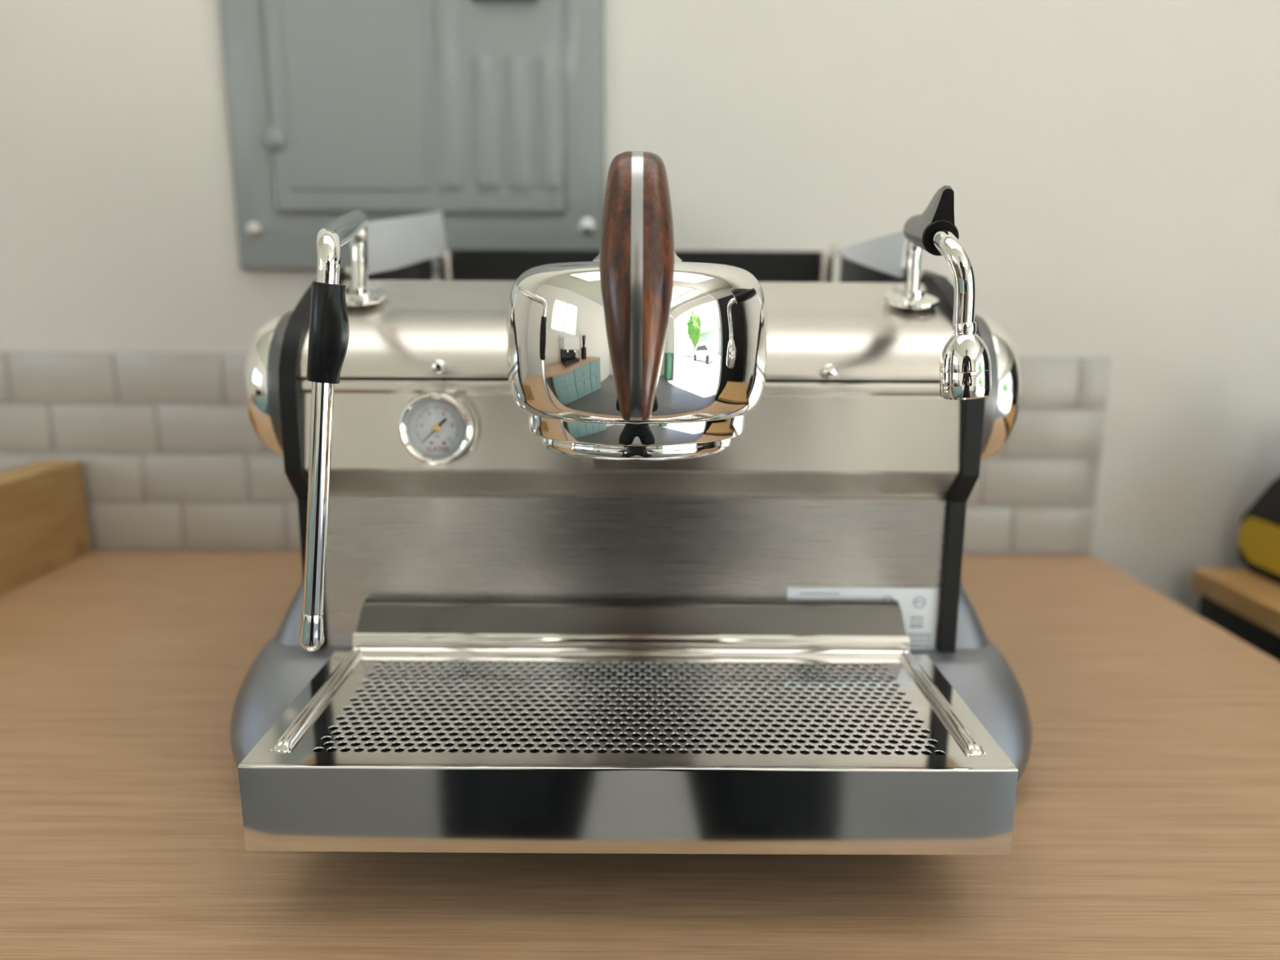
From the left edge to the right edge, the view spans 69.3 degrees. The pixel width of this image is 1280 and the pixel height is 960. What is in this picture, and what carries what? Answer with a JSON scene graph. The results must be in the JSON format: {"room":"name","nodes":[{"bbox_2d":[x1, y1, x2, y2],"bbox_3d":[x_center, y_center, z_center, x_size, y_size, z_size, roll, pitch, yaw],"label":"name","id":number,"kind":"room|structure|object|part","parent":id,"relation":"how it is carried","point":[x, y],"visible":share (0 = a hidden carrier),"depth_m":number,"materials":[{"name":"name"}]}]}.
{"room":"kitchen","nodes":[
{"label":"kitchen","id":0,"kind":"room"},
{"bbox_2d":[0,0,1279,614],"bbox_3d":[0.152,-0.420,1.319,5.740,3.050,0.129,0,11,0],"label":"wall","id":1,"kind":"structure","parent":0,"point":[1112,167],"depth_m":1.27,"materials":[{"name":"paint"}]},
{"bbox_2d":[218,0,605,270],"bbox_3d":[-0.297,-0.717,1.178,0.502,0.878,0.048,0,11,0],"label":"electrical panel","id":2,"kind":"object","parent":1,"relation":"attached to","point":[487,115],"visible":1,"depth_m":1.22,"materials":[{"name":"grey metal"}]},
{"bbox_3d":[-0.292,-0.712,1.172,0.388,0.724,0.010,0,11,0],"label":"door","id":3,"kind":"part","parent":2,"relation":"part of","materials":[{"name":"grey metal"}]},
{"bbox_3d":[0.141,1.718,-1.838,5.500,0.100,6.920,0,11,0],"label":"floor","id":4,"kind":"structure","parent":0,"visible":0},
{"bbox_2d":[1191,568,1279,662],"bbox_3d":[1.198,0.650,0.977,0.837,0.896,0.862,0,11,0],"label":"bench","id":5,"kind":"object","parent":4,"relation":"on","point":[1245,604],"visible":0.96,"depth_m":1.22,"materials":[{"name":"brown wood"}]},
{"bbox_2d":[1236,475,1279,585],"bbox_3d":[0.953,0.032,1.182,0.213,0.234,0.248,0,11,0],"label":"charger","id":6,"kind":"object","parent":5,"relation":"on","point":[1258,547],"visible":1,"depth_m":1.26,"materials":[{"name":"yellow plastic"}]},
{"bbox_3d":[0.849,0.100,1.201,0.005,0.060,0.218,0,11,0],"label":"yellow panel","id":7,"kind":"part","parent":6,"relation":"part of","materials":[{"name":"plastic"}]},
{"bbox_3d":[-0.646,0.652,1.004,2.575,0.864,0.909,0,11,0],"label":"base cabinet","id":8,"kind":"object","parent":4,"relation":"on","visible":0},
{"bbox_2d":[0,550,1279,959],"bbox_3d":[-0.642,0.211,0.914,2.618,0.036,0.912,0,11,0],"label":"countertop","id":9,"kind":"structure","parent":8,"relation":"on","point":[1146,821],"depth_m":0.64,"materials":[{"name":"brown wood"}]},
{"bbox_2d":[0,459,91,594],"bbox_3d":[-0.824,0.087,1.089,0.054,0.136,0.500,0,11,0],"label":"wooden box","id":10,"kind":"object","parent":9,"relation":"on","point":[44,525],"visible":1,"depth_m":1.23,"materials":[{"name":"brown wood"}]},
{"bbox_2d":[229,151,1032,855],"bbox_3d":[-0.006,-0.025,0.823,0.634,0.468,0.677,0,11,0],"label":"espresso machine","id":11,"kind":"object","parent":9,"relation":"on","point":[637,544],"visible":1,"depth_m":0.68,"materials":[{"name":"metal"}]},
{"bbox_3d":[-0.272,0.082,0.779,0.058,0.086,0.095,0,11,0],"label":"leg","id":12,"kind":"part","parent":11,"relation":"part of","materials":[{"name":"silver metal"}]},
{"bbox_3d":[-0.243,-0.227,0.949,0.012,0.044,0.350,0,11,0],"label":"cup rail","id":13,"kind":"part","parent":11,"relation":"part of","materials":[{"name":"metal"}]},
{"bbox_3d":[-0.257,-0.048,0.915,0.012,0.375,0.468,0,11,0],"label":"panel","id":14,"kind":"part","parent":11,"relation":"part of","materials":[{"name":"silver metal"}]},
{"bbox_3d":[-0.227,-0.249,1.083,0.014,0.037,0.022,0,11,0],"label":"rail post","id":15,"kind":"part","parent":11,"relation":"part of","materials":[{"name":"metal"}]},
{"bbox_3d":[-0.005,-0.121,0.730,0.489,0.071,0.120,0,11,0],"label":"shoulder panel","id":16,"kind":"part","parent":11,"relation":"part of","materials":[{"name":"metal"}]},
{"bbox_2d":[238,596,1017,855],"bbox_3d":[-0.007,0.156,0.638,0.450,0.088,0.208,0,11,0],"label":"drip tray","id":17,"kind":"object","parent":11,"relation":"on","point":[573,725],"depth_m":0.58,"materials":[{"name":"metal"}]},
{"bbox_3d":[-0.006,-0.031,0.702,0.489,0.089,0.036,0,11,0],"label":"panel","id":18,"kind":"part","parent":11,"relation":"part of","materials":[{"name":"metal"}]},
{"bbox_2d":[324,493,947,686],"bbox_3d":[-0.006,0.088,0.738,0.489,0.157,0.012,0,11,0],"label":"backsplash","id":19,"kind":"structure","parent":11,"relation":"attached to","point":[387,545],"depth_m":0.72,"materials":[{"name":"metal"}]},
{"bbox_2d":[800,592,839,594],"bbox_3d":[0.142,0.089,0.731,0.031,0.001,0.001,0,11,0],"label":"print","id":20,"kind":"object","parent":11,"relation":"attached to","point":[800,593],"depth_m":0.73,"materials":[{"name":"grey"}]},
{"bbox_3d":[0.217,-0.246,1.083,0.014,0.037,0.022,0,11,0],"label":"rail post","id":21,"kind":"part","parent":11,"relation":"part of","materials":[{"name":"metal"}]},
{"bbox_3d":[0.233,-0.225,0.949,0.012,0.044,0.350,0,11,0],"label":"cup rail","id":22,"kind":"part","parent":11,"relation":"part of","materials":[{"name":"metal"}]},
{"bbox_3d":[0.245,-0.045,0.915,0.012,0.375,0.468,0,11,0],"label":"panel","id":23,"kind":"part","parent":11,"relation":"part of","materials":[{"name":"silver metal"}]},
{"bbox_2d":[906,616,930,649],"bbox_3d":[0.222,0.130,0.739,0.019,0.044,0.001,0,11,0],"label":"print","id":24,"kind":"object","parent":11,"relation":"on","point":[918,628],"depth_m":0.74,"materials":[{"name":"grey"}]},
{"bbox_3d":[0.193,-0.143,0.622,0.023,0.071,0.230,2,11,8],"label":"hot water spout","id":25,"kind":"part","parent":11,"relation":"part of","materials":[{"name":"silver metal"}]},
{"bbox_3d":[0.259,0.084,0.779,0.058,0.086,0.095,0,11,0],"label":"leg","id":26,"kind":"part","parent":11,"relation":"part of","materials":[{"name":"silver metal"}]}
]}

